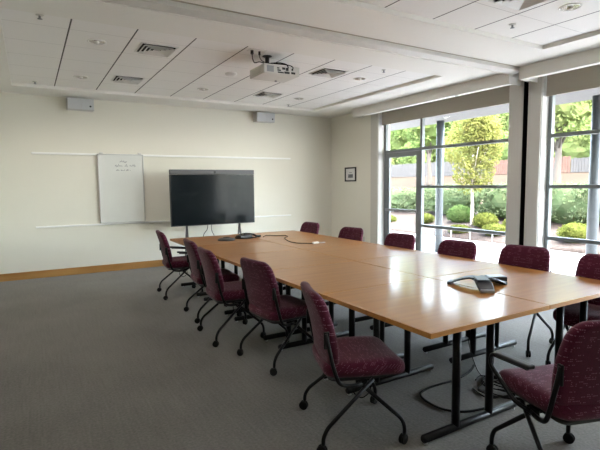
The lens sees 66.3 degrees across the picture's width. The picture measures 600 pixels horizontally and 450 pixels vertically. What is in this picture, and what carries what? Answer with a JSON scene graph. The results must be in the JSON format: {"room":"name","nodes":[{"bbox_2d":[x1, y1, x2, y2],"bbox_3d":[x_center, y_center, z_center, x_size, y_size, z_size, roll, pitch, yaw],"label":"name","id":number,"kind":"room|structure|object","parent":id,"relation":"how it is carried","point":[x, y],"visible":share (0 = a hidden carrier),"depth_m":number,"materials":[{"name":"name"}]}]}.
{"room":"conference room","nodes":[
{"label":"conference room","id":0,"kind":"room"},
{"bbox_2d":[0,92,331,273],"bbox_3d":[-2.378,-0.930,9.020,7.700,3.400,0.200,-4,6,-30],"label":"wall","id":1,"kind":"structure","parent":0,"point":[36,190],"depth_m":8.45,"materials":[{"name":"paint"}]},
{"bbox_2d":[66,97,93,111],"bbox_3d":[-3.765,-2.063,7.870,0.420,0.210,0.208,-4,6,-30],"label":"wall speaker","id":2,"kind":"object","parent":1,"relation":"attached to","point":[75,104],"visible":1,"depth_m":7.79,"materials":[{"name":"grey paint"}]},
{"bbox_2d":[67,98,80,108],"bbox_3d":[-3.804,-2.046,7.739,0.200,0.178,0.019,-4,6,-30],"label":"grille","id":3,"kind":"object","parent":2,"relation":"attached to","point":[72,103],"depth_m":7.73,"materials":[{"name":"white plastic"}]},
{"bbox_2d":[81,99,93,109],"bbox_3d":[-3.630,-2.057,7.841,0.196,0.178,0.019,-4,6,-30],"label":"grille","id":4,"kind":"object","parent":2,"relation":"attached to","point":[86,104],"depth_m":7.84,"materials":[{"name":"white plastic"}]},
{"bbox_2d":[0,259,219,281],"bbox_3d":[-2.349,0.711,9.045,7.200,0.125,0.018,-4,6,-30],"label":"baseboard","id":5,"kind":"structure","parent":1,"relation":"attached to","point":[154,263],"depth_m":8.12,"materials":[{"name":"brown wood"}]},
{"bbox_2d":[31,152,290,159],"bbox_3d":[-2.339,-1.327,8.877,4.934,0.035,0.030,-4,6,-30],"label":"rail","id":6,"kind":"object","parent":1,"relation":"attached to","point":[48,153],"visible":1,"depth_m":8.80,"materials":[{"name":"white metal"}]},
{"bbox_2d":[97,152,145,222],"bbox_3d":[-3.239,-0.680,8.365,0.780,1.265,0.026,-4,6,-30],"label":"whiteboard","id":7,"kind":"object","parent":6,"relation":"hanging from","point":[120,176],"visible":1,"depth_m":8.36,"materials":[{"name":"plastic"}]},
{"bbox_2d":[36,214,290,227],"bbox_3d":[-2.326,-0.089,8.986,4.934,0.030,0.030,-4,6,-30],"label":"rail","id":8,"kind":"object","parent":1,"relation":"attached to","point":[288,214],"visible":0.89,"depth_m":8.36,"materials":[{"name":"white metal"}]},
{"bbox_2d":[253,112,274,122],"bbox_3d":[-0.753,-2.250,9.633,0.420,0.210,0.208,-4,6,-30],"label":"wall speaker","id":9,"kind":"object","parent":1,"relation":"attached to","point":[259,117],"visible":1,"depth_m":9.55,"materials":[{"name":"grey paint"}]},
{"bbox_2d":[257,112,265,121],"bbox_3d":[-0.792,-2.233,9.502,0.200,0.178,0.019,-4,6,-30],"label":"grille","id":10,"kind":"object","parent":9,"relation":"attached to","point":[261,116],"depth_m":9.50,"materials":[{"name":"grey fabric"}]},
{"bbox_2d":[266,113,274,121],"bbox_3d":[-0.618,-2.244,9.604,0.196,0.178,0.019,-4,6,-30],"label":"grille","id":11,"kind":"object","parent":9,"relation":"attached to","point":[270,117],"depth_m":9.60,"materials":[{"name":"white plastic"}]},
{"bbox_2d":[0,260,599,449],"bbox_3d":[0.282,1.230,4.703,7.700,0.200,10.620,-4,6,-30],"label":"floor","id":12,"kind":"structure","parent":0,"point":[99,360],"depth_m":3.65,"materials":[{"name":"grey carpet"}]},
{"bbox_2d":[156,230,202,299],"bbox_3d":[-1.721,0.527,6.543,0.586,0.919,0.628,-3,6,-25],"label":"chair","id":13,"kind":"object","parent":12,"relation":"on","point":[179,264],"visible":0.77,"depth_m":6.33,"materials":[{"name":"red fabric"}]},
{"bbox_2d":[169,169,254,255],"bbox_3d":[-1.637,-0.125,8.692,1.634,1.822,0.579,-4,6,-30],"label":"television","id":14,"kind":"object","parent":12,"relation":"on","point":[198,197],"visible":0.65,"depth_m":8.55,"materials":[{"name":"black plastic"}]},
{"bbox_2d":[183,238,241,323],"bbox_3d":[-1.059,0.614,5.480,0.586,0.919,0.607,-3,6,-26],"label":"chair","id":15,"kind":"object","parent":12,"relation":"on","point":[193,258],"visible":0.7,"depth_m":5.30,"materials":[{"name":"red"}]},
{"bbox_2d":[170,234,263,296],"bbox_3d":[-1.252,0.584,6.879,1.086,0.737,1.060,-4,6,-30],"label":"conference table","id":16,"kind":"object","parent":12,"relation":"on","point":[204,240],"visible":0.37,"depth_m":6.74,"materials":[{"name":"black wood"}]},
{"bbox_2d":[218,237,234,240],"bbox_3d":[-1.076,0.203,6.716,0.260,0.048,0.200,-3,5,-22],"label":"puck","id":17,"kind":"object","parent":16,"relation":"on","point":[223,238],"visible":1,"depth_m":6.65,"materials":[{"name":"black plastic"}]},
{"bbox_2d":[235,233,260,238],"bbox_3d":[-0.787,0.162,7.012,0.444,0.072,0.209,-5,6,-39],"label":"phone","id":18,"kind":"object","parent":16,"relation":"on","point":[245,235],"visible":1,"depth_m":6.95,"materials":[{"name":"black plastic"}]},
{"bbox_2d":[197,247,265,346],"bbox_3d":[-0.720,0.678,4.718,0.586,0.919,0.607,-3,6,-27],"label":"chair","id":19,"kind":"object","parent":12,"relation":"on","point":[221,292],"visible":0.91,"depth_m":4.52,"materials":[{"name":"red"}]},
{"bbox_2d":[198,241,298,315],"bbox_3d":[-0.713,0.659,5.965,1.086,0.737,1.060,-4,6,-30],"label":"conference table","id":20,"kind":"object","parent":12,"relation":"on","point":[229,249],"visible":0.41,"depth_m":5.86,"materials":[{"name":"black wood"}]},
{"bbox_2d":[237,257,312,375],"bbox_3d":[-0.185,0.730,4.059,0.586,0.919,0.607,-4,6,-36],"label":"chair","id":21,"kind":"object","parent":12,"relation":"on","point":[266,303],"visible":0.88,"depth_m":3.87,"materials":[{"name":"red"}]},
{"bbox_2d":[237,230,325,284],"bbox_3d":[-0.310,0.526,7.429,1.086,0.737,1.060,-4,6,-30],"label":"conference table","id":22,"kind":"object","parent":12,"relation":"on","point":[292,233],"visible":0.19,"depth_m":7.33,"materials":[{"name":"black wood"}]},
{"bbox_2d":[219,249,351,340],"bbox_3d":[-0.173,0.734,5.052,1.086,0.737,1.060,-4,6,-30],"label":"conference table","id":23,"kind":"object","parent":12,"relation":"on","point":[276,260],"visible":0.58,"depth_m":4.96,"materials":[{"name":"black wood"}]},
{"bbox_2d":[300,222,319,233],"bbox_3d":[0.000,0.410,7.836,0.586,0.890,0.607,-4,6,-36],"label":"chair","id":24,"kind":"object","parent":12,"relation":"on","point":[309,227],"visible":0.06,"depth_m":7.89,"materials":[{"name":"red"}]},
{"bbox_2d":[266,236,368,289],"bbox_3d":[0.229,0.601,6.516,1.086,0.737,1.060,-4,6,-30],"label":"conference table","id":25,"kind":"object","parent":12,"relation":"on","point":[328,241],"visible":0.27,"depth_m":6.45,"materials":[{"name":"brown wood"}]},
{"bbox_2d":[263,235,323,243],"bbox_3d":[-0.141,0.200,6.765,0.380,0.026,1.278,-4,6,-33],"label":"cable","id":26,"kind":"object","parent":25,"relation":"on","point":[317,242],"visible":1,"depth_m":6.34,"materials":[{"name":"black rubber"}]},
{"bbox_2d":[273,261,426,379],"bbox_3d":[0.366,0.809,4.139,1.086,0.737,1.060,-4,6,-30],"label":"conference table","id":27,"kind":"object","parent":12,"relation":"on","point":[349,275],"visible":0.73,"depth_m":4.03,"materials":[{"name":"brown wood"}]},
{"bbox_2d":[338,227,363,240],"bbox_3d":[0.603,0.494,6.814,0.586,0.890,0.607,-5,7,-39],"label":"chair","id":28,"kind":"object","parent":12,"relation":"on","point":[352,233],"visible":0.09,"depth_m":6.89,"materials":[{"name":"red"}]},
{"bbox_2d":[299,281,407,449],"bbox_3d":[0.314,0.828,2.900,0.586,0.919,0.607,-2,5,-10],"label":"chair","id":29,"kind":"object","parent":12,"relation":"on","point":[361,359],"visible":1,"depth_m":2.70,"materials":[{"name":"red fabric"}]},
{"bbox_2d":[304,243,424,323],"bbox_3d":[0.768,0.676,5.603,1.086,0.737,1.060,-4,6,-30],"label":"conference table","id":30,"kind":"object","parent":12,"relation":"on","point":[353,252],"visible":0.35,"depth_m":5.47,"materials":[{"name":"brown wood"}]},
{"bbox_2d":[384,232,415,249],"bbox_3d":[1.141,0.569,5.904,0.586,0.890,0.607,-5,7,-39],"label":"chair","id":31,"kind":"object","parent":12,"relation":"on","point":[402,240],"visible":0.09,"depth_m":5.98,"materials":[{"name":"red"}]},
{"bbox_2d":[356,252,508,352],"bbox_3d":[1.307,0.751,4.690,1.086,0.737,1.060,-4,6,-30],"label":"conference table","id":32,"kind":"object","parent":12,"relation":"on","point":[427,264],"visible":0.65,"depth_m":4.53,"materials":[{"name":"brown wood"}]},
{"bbox_2d":[322,278,549,444],"bbox_3d":[0.905,0.884,3.226,1.086,0.737,1.060,-4,6,-30],"label":"conference table","id":33,"kind":"object","parent":12,"relation":"on","point":[430,308],"visible":0.96,"depth_m":2.98,"materials":[{"name":"brown wood"}]},
{"bbox_2d":[419,364,483,412],"bbox_3d":[1.145,1.217,3.515,0.437,0.017,0.878,1,5,16],"label":"cable","id":34,"kind":"object","parent":12,"relation":"on","point":[473,365],"visible":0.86,"depth_m":3.27,"materials":[{"name":"black rubber"}]},
{"bbox_2d":[437,239,476,259],"bbox_3d":[1.613,0.634,5.105,0.586,0.890,0.607,-5,6,-38],"label":"chair","id":35,"kind":"object","parent":12,"relation":"on","point":[457,248],"visible":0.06,"depth_m":5.18,"materials":[{"name":"red"}]},
{"bbox_2d":[472,375,521,399],"bbox_3d":[1.577,1.203,3.432,0.564,0.054,0.406,0,5,11],"label":"cable coil","id":36,"kind":"object","parent":12,"relation":"on","point":[483,376],"visible":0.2,"depth_m":3.37,"materials":[{"name":"black rubber"}]},
{"bbox_2d":[431,265,599,363],"bbox_3d":[1.846,0.826,3.777,1.086,0.737,1.060,-4,6,-30],"label":"conference table","id":37,"kind":"object","parent":12,"relation":"on","point":[556,290],"visible":0.54,"depth_m":3.60,"materials":[{"name":"brown wood"}]},
{"bbox_2d":[467,330,481,375],"bbox_3d":[1.367,0.837,3.608,0.137,0.717,0.017,1,5,19],"label":"lead","id":38,"kind":"object","parent":37,"relation":"hanging from","point":[467,330],"visible":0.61,"depth_m":3.63,"materials":[{"name":"black rubber"}]},
{"bbox_2d":[447,275,506,293],"bbox_3d":[1.420,0.438,3.596,0.425,0.076,0.447,-4,6,-30],"label":"phone","id":39,"kind":"object","parent":37,"relation":"on","point":[483,283],"visible":1,"depth_m":3.47,"materials":[{"name":"black plastic"}]},
{"bbox_2d":[484,274,506,281],"bbox_3d":[1.609,0.437,3.780,0.150,0.042,0.100,-1,5,-5],"label":"control box","id":40,"kind":"object","parent":37,"relation":"on","point":[498,276],"visible":0.67,"depth_m":3.74,"materials":[{"name":"black plastic"}]},
{"bbox_2d":[498,244,554,356],"bbox_3d":[2.036,0.679,4.386,0.586,0.919,0.607,-5,7,-41],"label":"chair","id":41,"kind":"object","parent":12,"relation":"on","point":[531,257],"visible":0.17,"depth_m":4.43,"materials":[{"name":"red"}]},
{"bbox_2d":[486,320,599,449],"bbox_3d":[1.393,0.862,2.383,0.628,0.919,0.586,-2,5,-12],"label":"chair","id":42,"kind":"object","parent":12,"relation":"on","point":[567,391],"visible":1,"depth_m":2.16,"materials":[{"name":"red"}]},
{"bbox_2d":[545,253,599,364],"bbox_3d":[2.422,0.731,3.751,0.586,0.919,0.607,-5,6,-38],"label":"chair","id":43,"kind":"object","parent":12,"relation":"on","point":[588,266],"visible":0.52,"depth_m":3.86,"materials":[{"name":"red"}]},
{"bbox_2d":[0,0,599,117],"bbox_3d":[0.205,-2.066,4.387,7.200,0.295,10.220,-4,6,-30],"label":"ceiling","id":44,"kind":"structure","parent":0,"point":[354,17],"depth_m":4.91,"materials":[{"name":"white paint"}]},
{"bbox_2d":[0,8,433,108],"bbox_3d":[-1.143,-2.257,6.730,5.340,0.200,3.480,-4,6,-30],"label":"ceiling panels","id":45,"kind":"object","parent":44,"relation":"attached to","point":[49,51],"visible":0.75,"depth_m":6.09,"materials":[{"name":"white"}]},
{"bbox_2d":[35,14,43,19],"bbox_3d":[-2.380,-1.901,4.202,0.068,0.038,0.067,-4,6,-30],"label":"sprinkler head","id":46,"kind":"object","parent":45,"relation":"attached to","point":[38,15],"visible":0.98,"depth_m":4.19},
{"bbox_2d":[73,75,87,78],"bbox_3d":[-3.140,-2.110,6.588,0.196,0.026,0.196,-4,6,-30],"label":"recessed light","id":47,"kind":"object","parent":45,"relation":"attached to","point":[75,76],"visible":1,"depth_m":6.56,"materials":[{"name":"white"}]},
{"bbox_2d":[87,39,105,44],"bbox_3d":[-2.205,-1.978,4.985,0.196,0.026,0.196,-4,6,-30],"label":"recessed light","id":48,"kind":"object","parent":45,"relation":"attached to","point":[92,41],"visible":1,"depth_m":4.97,"materials":[{"name":"white"}]},
{"bbox_2d":[111,75,144,84],"bbox_3d":[-2.533,-2.130,6.758,0.410,0.028,0.410,-4,6,-30],"label":"air vent","id":49,"kind":"object","parent":45,"relation":"attached to","point":[117,78],"visible":1,"depth_m":6.72,"materials":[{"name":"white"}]},
{"bbox_2d":[134,42,178,56],"bbox_3d":[-1.657,-2.010,5.295,0.410,0.028,0.410,-4,6,-30],"label":"air vent","id":50,"kind":"object","parent":45,"relation":"attached to","point":[145,48],"visible":1,"depth_m":5.26,"materials":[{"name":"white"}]},
{"bbox_2d":[225,72,236,76],"bbox_3d":[-0.971,-2.117,6.471,0.170,0.036,0.170,-4,6,-30],"label":"smoke detector","id":51,"kind":"object","parent":45,"relation":"attached to","point":[230,74],"visible":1,"depth_m":6.42,"materials":[{"name":"white plastic"}]},
{"bbox_2d":[247,48,270,63],"bbox_3d":[-0.458,-1.974,5.412,0.321,0.146,0.111,-4,6,-30],"label":"socket","id":52,"kind":"object","parent":45,"relation":"attached to","point":[252,50],"visible":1,"depth_m":5.38,"materials":[{"name":"white plastic"}]},
{"bbox_2d":[253,91,283,98],"bbox_3d":[-0.548,-2.261,8.012,0.410,0.028,0.410,-4,6,-30],"label":"air vent","id":53,"kind":"object","parent":45,"relation":"attached to","point":[263,94],"visible":1,"depth_m":7.97,"materials":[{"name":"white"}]},
{"bbox_2d":[250,55,298,82],"bbox_3d":[-0.324,-1.948,5.734,0.496,0.255,0.457,-4,6,-30],"label":"projector","id":54,"kind":"object","parent":45,"relation":"hanging from","point":[272,72],"visible":1,"depth_m":5.61,"materials":[{"name":"grey plastic"}]},
{"bbox_2d":[252,67,260,75],"bbox_3d":[-0.536,-1.876,5.618,0.006,0.065,0.260,-4,6,-30],"label":"grille","id":55,"kind":"object","parent":54,"relation":"attached to","point":[256,71],"depth_m":5.61,"materials":[{"name":"grey paint"}]},
{"bbox_2d":[267,65,273,71],"bbox_3d":[-0.353,-1.867,5.481,0.090,0.072,0.005,-4,6,-30],"label":"grille","id":56,"kind":"object","parent":54,"relation":"attached to","point":[270,68],"depth_m":5.48,"materials":[{"name":"grey plastic"}]},
{"bbox_2d":[309,67,348,77],"bbox_3d":[0.401,-2.135,6.464,0.410,0.028,0.410,-4,6,-30],"label":"air vent","id":57,"kind":"object","parent":45,"relation":"attached to","point":[323,72],"visible":1,"depth_m":6.43,"materials":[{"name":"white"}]},
{"bbox_2d":[353,77,365,79],"bbox_3d":[0.893,-2.176,6.868,0.196,0.026,0.196,-4,6,-30],"label":"recessed light","id":58,"kind":"object","parent":45,"relation":"attached to","point":[356,78],"visible":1,"depth_m":6.85,"materials":[{"name":"white"}]},
{"bbox_2d":[89,0,519,74],"bbox_3d":[-0.008,-1.901,4.490,6.920,0.048,0.160,-4,6,-30],"label":"trim","id":59,"kind":"structure","parent":44,"relation":"attached to","point":[169,6],"depth_m":4.47,"materials":[{"name":"grey paint"}]},
{"bbox_2d":[353,73,521,124],"bbox_3d":[2.151,-2.075,7.986,0.386,0.359,3.570,-4,6,-30],"label":"roller shade","id":60,"kind":"object","parent":44,"relation":"attached to","point":[494,90],"visible":0.84,"depth_m":7.56,"materials":[{"name":"beige fabric"}]},
{"bbox_2d":[356,0,599,44],"bbox_3d":[1.484,-1.891,2.281,5.340,0.200,3.880,-4,6,-30],"label":"ceiling panels","id":61,"kind":"object","parent":44,"relation":"attached to","point":[542,23],"visible":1,"depth_m":4.35,"materials":[{"name":"white"}]},
{"bbox_2d":[488,0,546,10],"bbox_3d":[1.912,-1.924,3.905,0.410,0.028,0.410,-4,6,-30],"label":"air vent","id":62,"kind":"object","parent":61,"relation":"attached to","point":[518,5],"visible":1,"depth_m":3.99,"materials":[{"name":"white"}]},
{"bbox_2d":[558,3,582,11],"bbox_3d":[2.434,-1.952,4.140,0.196,0.026,0.196,-4,6,-30],"label":"recessed light","id":63,"kind":"object","parent":61,"relation":"attached to","point":[571,6],"visible":1,"depth_m":4.12,"materials":[{"name":"white"}]},
{"bbox_2d":[519,48,599,96],"bbox_3d":[4.294,-1.768,4.258,0.486,0.359,4.610,-4,6,-30],"label":"roller shade","id":64,"kind":"object","parent":44,"relation":"attached to","point":[580,71],"visible":1,"depth_m":5.83,"materials":[{"name":"beige fabric"}]},
{"bbox_2d":[331,113,389,242],"bbox_3d":[3.452,-0.760,6.412,0.300,3.400,10.220,-4,6,-30],"label":"wall","id":65,"kind":"structure","parent":0,"point":[350,136],"depth_m":10.06,"materials":[{"name":"paint"}]},
{"bbox_2d":[345,167,355,181],"bbox_3d":[1.105,-1.109,10.067,0.022,0.310,0.400,-4,6,-30],"label":"framed picture","id":66,"kind":"object","parent":65,"relation":"attached to","point":[350,172],"visible":1,"depth_m":10.06,"materials":[{"name":"black plastic"}]},
{"bbox_2d":[370,113,378,243],"bbox_3d":[1.521,-0.782,9.391,0.020,2.960,0.230,-4,6,-30],"label":"trim","id":67,"kind":"structure","parent":65,"relation":"attached to","point":[374,117],"depth_m":9.36,"materials":[{"name":"grey paint"}]},
{"bbox_2d":[378,112,384,244],"bbox_3d":[2.412,-0.707,8.096,0.199,3.020,2.909,-4,6,-30],"label":"trim","id":68,"kind":"structure","parent":65,"relation":"attached to","point":[381,127],"depth_m":9.32,"materials":[{"name":"grey paint"}]},
{"bbox_2d":[384,118,507,250],"bbox_3d":[2.516,-0.701,8.067,0.070,3.010,3.045,-4,6,-30],"label":"window","id":69,"kind":"structure","parent":65,"relation":"in","point":[422,148],"depth_m":8.41,"materials":[{"name":"grey paint"}]},
{"bbox_2d":[385,150,419,250],"bbox_3d":[1.987,-0.344,8.954,0.095,2.135,0.925,-4,6,-30],"label":"door","id":70,"kind":"structure","parent":69,"relation":"attached to","point":[388,209],"depth_m":8.91,"materials":[{"name":"grey paint"}]},
{"bbox_2d":[390,87,599,130],"bbox_3d":[4.281,-2.186,7.005,1.880,0.280,20.000,-4,6,-30],"label":"canopy","id":71,"kind":"object","parent":65,"relation":"attached to","point":[583,95],"depth_m":9.05,"materials":[{"name":"grey paint"}]},
{"bbox_2d":[505,80,528,245],"bbox_3d":[3.182,-0.617,6.730,0.180,3.065,0.230,-4,6,-30],"label":"column","id":72,"kind":"structure","parent":65,"relation":"attached to","point":[516,99],"depth_m":6.65,"materials":[{"name":"grey paint"}]},
{"bbox_2d":[519,82,528,244],"bbox_3d":[3.263,-0.549,6.607,0.172,2.950,0.074,-4,6,-30],"label":"trim","id":73,"kind":"structure","parent":65,"relation":"attached to","point":[526,84],"depth_m":6.58,"materials":[{"name":"black metal"}]},
{"bbox_2d":[524,76,542,246],"bbox_3d":[3.326,-0.597,6.486,0.180,3.065,0.192,-4,6,-30],"label":"trim","id":74,"kind":"structure","parent":65,"relation":"attached to","point":[535,89],"depth_m":6.41,"materials":[{"name":"grey paint"}]},
{"bbox_2d":[537,76,548,246],"bbox_3d":[4.551,-0.410,4.474,0.199,3.020,4.529,-4,6,-30],"label":"trim","id":75,"kind":"structure","parent":65,"relation":"attached to","point":[545,100],"depth_m":6.37,"materials":[{"name":"grey paint"}]},
{"bbox_2d":[544,95,599,251],"bbox_3d":[4.617,-0.408,4.508,0.070,3.010,4.518,-4,6,-30],"label":"window","id":76,"kind":"structure","parent":65,"relation":"in","point":[551,119],"depth_m":6.34,"materials":[{"name":"grey paint"}]},
{"label":"outside","id":77,"kind":"structure","parent":0,"visible":0},
{"bbox_2d":[391,211,599,253],"bbox_3d":[4.874,-0.086,16.841,4.800,0.898,36.000,-4,6,-30],"label":"garden bed","id":78,"kind":"object","parent":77,"point":[405,222],"visible":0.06,"depth_m":13.39,"materials":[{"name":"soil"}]},
{"bbox_2d":[391,215,396,221],"bbox_3d":[3.197,-0.229,17.121,0.834,0.377,0.859,-4,6,-30],"label":"shrub","id":79,"kind":"object","parent":78,"relation":"on","point":[394,218],"visible":0.3,"depth_m":16.88,"materials":[{"name":"green plant"}]},
{"bbox_2d":[391,186,428,209],"bbox_3d":[4.394,-1.100,19.841,1.631,1.141,3.262,-4,6,-30],"label":"bush","id":80,"kind":"object","parent":78,"relation":"on","point":[401,198],"visible":0.34,"depth_m":18.98,"materials":[{"name":"green plant"}]},
{"bbox_2d":[415,213,434,223],"bbox_3d":[4.375,-0.234,16.078,0.688,0.415,0.708,-4,6,-30],"label":"shrub","id":81,"kind":"object","parent":78,"relation":"on","point":[428,218],"visible":0.52,"depth_m":15.88,"materials":[{"name":"green plant"}]},
{"bbox_2d":[424,183,487,213],"bbox_3d":[5.641,-0.933,17.102,1.455,1.239,2.768,-4,6,-30],"label":"bush","id":82,"kind":"object","parent":78,"relation":"on","point":[452,197],"visible":0.37,"depth_m":16.55,"materials":[{"name":"green plant"}]},
{"bbox_2d":[448,224,470,232],"bbox_3d":[4.744,0.131,13.698,0.719,0.335,0.714,-4,6,-30],"label":"shrub","id":83,"kind":"object","parent":78,"relation":"on","point":[456,225],"visible":0.59,"depth_m":13.53,"materials":[{"name":"green plant"}]},
{"bbox_2d":[446,204,474,222],"bbox_3d":[5.346,-0.349,15.316,0.932,0.708,0.934,-4,6,-30],"label":"shrub","id":84,"kind":"object","parent":78,"relation":"on","point":[459,213],"visible":0.82,"depth_m":15.05,"materials":[{"name":"green plant"}]},
{"bbox_2d":[444,114,503,224],"bbox_3d":[5.502,-1.880,14.331,1.558,3.838,1.874,-4,6,-30],"label":"tree","id":85,"kind":"object","parent":78,"relation":"on","point":[481,128],"visible":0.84,"depth_m":14.16,"materials":[{"name":"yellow plant"}]},
{"bbox_2d":[472,212,498,227],"bbox_3d":[5.685,-0.129,14.078,0.803,0.553,0.796,-4,6,-30],"label":"shrub","id":86,"kind":"object","parent":78,"relation":"on","point":[481,219],"visible":0.88,"depth_m":13.86,"materials":[{"name":"green plant"}]},
{"bbox_2d":[476,182,506,217],"bbox_3d":[6.857,-0.787,15.033,1.441,1.287,2.171,-4,6,-30],"label":"bush","id":87,"kind":"object","parent":78,"relation":"on","point":[494,201],"visible":0.34,"depth_m":14.99,"materials":[{"name":"green plant"}]},
{"bbox_2d":[481,223,505,235],"bbox_3d":[5.462,0.139,12.884,0.802,0.394,0.814,-4,6,-30],"label":"shrub","id":88,"kind":"object","parent":78,"relation":"on","point":[494,227],"visible":0.65,"depth_m":12.68,"materials":[{"name":"green plant"}]},
{"bbox_2d":[557,221,586,242],"bbox_3d":[6.648,0.202,11.052,0.887,0.583,0.897,-4,6,-30],"label":"shrub","id":89,"kind":"object","parent":78,"relation":"on","point":[570,230],"visible":0.64,"depth_m":10.86,"materials":[{"name":"green plant"}]},
{"bbox_2d":[551,181,599,223],"bbox_3d":[7.780,-0.616,13.088,1.430,1.300,2.175,-4,6,-30],"label":"bush","id":90,"kind":"object","parent":78,"relation":"on","point":[568,205],"visible":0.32,"depth_m":12.70,"materials":[{"name":"green plant"}]},
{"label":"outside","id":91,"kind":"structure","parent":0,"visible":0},
{"bbox_3d":[19.433,-6.191,57.533,27.800,1.134,100.000,-4,6,-30],"label":"ground","id":92,"kind":"structure","parent":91,"visible":0},
{"bbox_2d":[390,129,414,164],"bbox_3d":[11.791,-10.272,53.145,4.756,9.334,4.473,-4,6,-30],"label":"tree","id":93,"kind":"object","parent":92,"relation":"on","point":[398,139],"visible":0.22,"depth_m":51.99,"materials":[{"name":"green plant"}]},
{"bbox_2d":[396,141,432,164],"bbox_3d":[11.493,-6.650,45.933,1.909,3.775,4.594,-4,6,-30],"label":"bush","id":94,"kind":"object","parent":92,"relation":"on","point":[409,159],"visible":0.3,"depth_m":45.88,"materials":[{"name":"green plant"}]},
{"bbox_2d":[419,122,455,162],"bbox_3d":[14.267,-9.608,48.661,4.967,9.002,4.615,-4,6,-30],"label":"tree","id":95,"kind":"object","parent":92,"relation":"on","point":[433,150],"visible":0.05,"depth_m":47.58,"materials":[{"name":"green plant"}]},
{"bbox_2d":[444,137,471,161],"bbox_3d":[14.220,-6.116,41.364,2.027,3.700,5.105,-4,6,-30],"label":"bush","id":96,"kind":"object","parent":92,"relation":"on","point":[460,137],"visible":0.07,"depth_m":41.14,"materials":[{"name":"green plant"}]},
{"bbox_2d":[458,113,504,156],"bbox_3d":[17.227,-9.897,44.226,4.257,10.039,5.144,-1,5,1],"label":"tree","id":97,"kind":"object","parent":92,"relation":"on","point":[500,117],"visible":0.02,"depth_m":43.22,"materials":[{"name":"green plant"}]},
{"bbox_2d":[490,131,507,160],"bbox_3d":[16.925,-5.815,36.826,1.898,3.602,4.453,-5,7,-41],"label":"bush","id":98,"kind":"object","parent":92,"relation":"on","point":[504,156],"visible":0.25,"depth_m":36.73,"materials":[{"name":"green plant"}]},
{"bbox_2d":[496,113,507,137],"bbox_3d":[25.463,-12.651,56.278,5.794,12.436,6.910,-4,6,-30],"label":"tree","id":99,"kind":"object","parent":92,"relation":"on","point":[505,113],"visible":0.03,"depth_m":54.64,"materials":[{"name":"green plant"}]},
{"bbox_2d":[501,113,508,137],"bbox_3d":[22.369,-11.688,46.488,5.165,12.746,4.783,-4,6,-30],"label":"tree","id":100,"kind":"object","parent":92,"relation":"on","point":[506,114],"visible":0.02,"depth_m":47.12,"materials":[{"name":"green plant"}]},
{"bbox_2d":[553,123,590,170],"bbox_3d":[19.790,-5.458,31.939,1.947,3.689,4.965,-4,6,-30],"label":"bush","id":101,"kind":"object","parent":92,"relation":"on","point":[574,148],"visible":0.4,"depth_m":31.81,"materials":[{"name":"green plant"}]},
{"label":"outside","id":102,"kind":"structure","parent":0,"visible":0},
{"bbox_2d":[391,172,588,204],"bbox_3d":[6.649,-2.821,35.127,17.000,1.973,66.000,-4,6,-30],"label":"slope","id":103,"kind":"structure","parent":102,"point":[409,182],"depth_m":32.95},
{"bbox_2d":[404,121,459,184],"bbox_3d":[9.109,-5.899,31.908,3.846,6.314,3.602,2,6,26],"label":"tree","id":104,"kind":"object","parent":103,"relation":"on","point":[430,130],"visible":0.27,"depth_m":31.25,"materials":[{"name":"green plant"}]},
{"bbox_2d":[391,159,490,176],"bbox_3d":[10.021,-5.401,45.789,0.075,1.330,20.860,-4,6,-30],"label":"fence","id":105,"kind":"object","parent":103,"relation":"on","point":[400,170],"visible":0.17,"depth_m":44.07,"materials":[{"name":"grey wood"}]},
{"bbox_2d":[491,156,570,173],"bbox_3d":[16.914,-4.367,34.122,0.075,1.178,6.280,-4,6,-30],"label":"fence","id":106,"kind":"object","parent":103,"relation":"on","point":[501,168],"visible":0.22,"depth_m":35.50,"materials":[{"name":"wood"}]},
{"bbox_2d":[552,100,591,183],"bbox_3d":[13.271,-5.440,23.699,4.541,6.751,4.084,-4,6,-30],"label":"tree","id":107,"kind":"object","parent":103,"relation":"on","point":[567,116],"visible":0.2,"depth_m":22.99,"materials":[{"name":"green plant"}]},
{"bbox_2d":[571,157,589,171],"bbox_3d":[21.535,-3.650,26.304,0.075,1.029,11.860,-4,6,-30],"label":"fence","id":108,"kind":"object","parent":103,"relation":"on","point":[578,163],"visible":0.55,"depth_m":30.84,"materials":[{"name":"grey wood"}]},
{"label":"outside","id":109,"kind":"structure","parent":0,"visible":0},
{"bbox_2d":[391,231,584,275],"bbox_3d":[3.663,0.755,10.374,3.900,0.280,26.000,-4,6,-30],"label":"paving","id":110,"kind":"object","parent":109,"point":[561,262],"depth_m":9.90,"materials":[{"name":"concrete"}]},
{"bbox_2d":[435,121,444,251],"bbox_3d":[3.153,-0.856,10.383,0.168,2.940,0.168,-4,6,-30],"label":"column","id":111,"kind":"structure","parent":110,"relation":"on","point":[440,124],"depth_m":10.31,"materials":[{"name":"grey metal"}]},
{"bbox_2d":[432,229,504,242],"bbox_3d":[4.639,0.307,12.427,0.024,0.272,2.800,-4,6,-30],"label":"rail","id":112,"kind":"object","parent":110,"relation":"on","point":[445,229],"visible":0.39,"depth_m":12.39,"materials":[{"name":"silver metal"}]},
{"bbox_2d":[585,95,599,253],"bbox_3d":[4.831,-0.623,7.540,0.168,2.940,0.168,-4,6,-30],"label":"column","id":113,"kind":"structure","parent":110,"relation":"on","point":[593,207],"depth_m":7.48,"materials":[{"name":"grey metal"}]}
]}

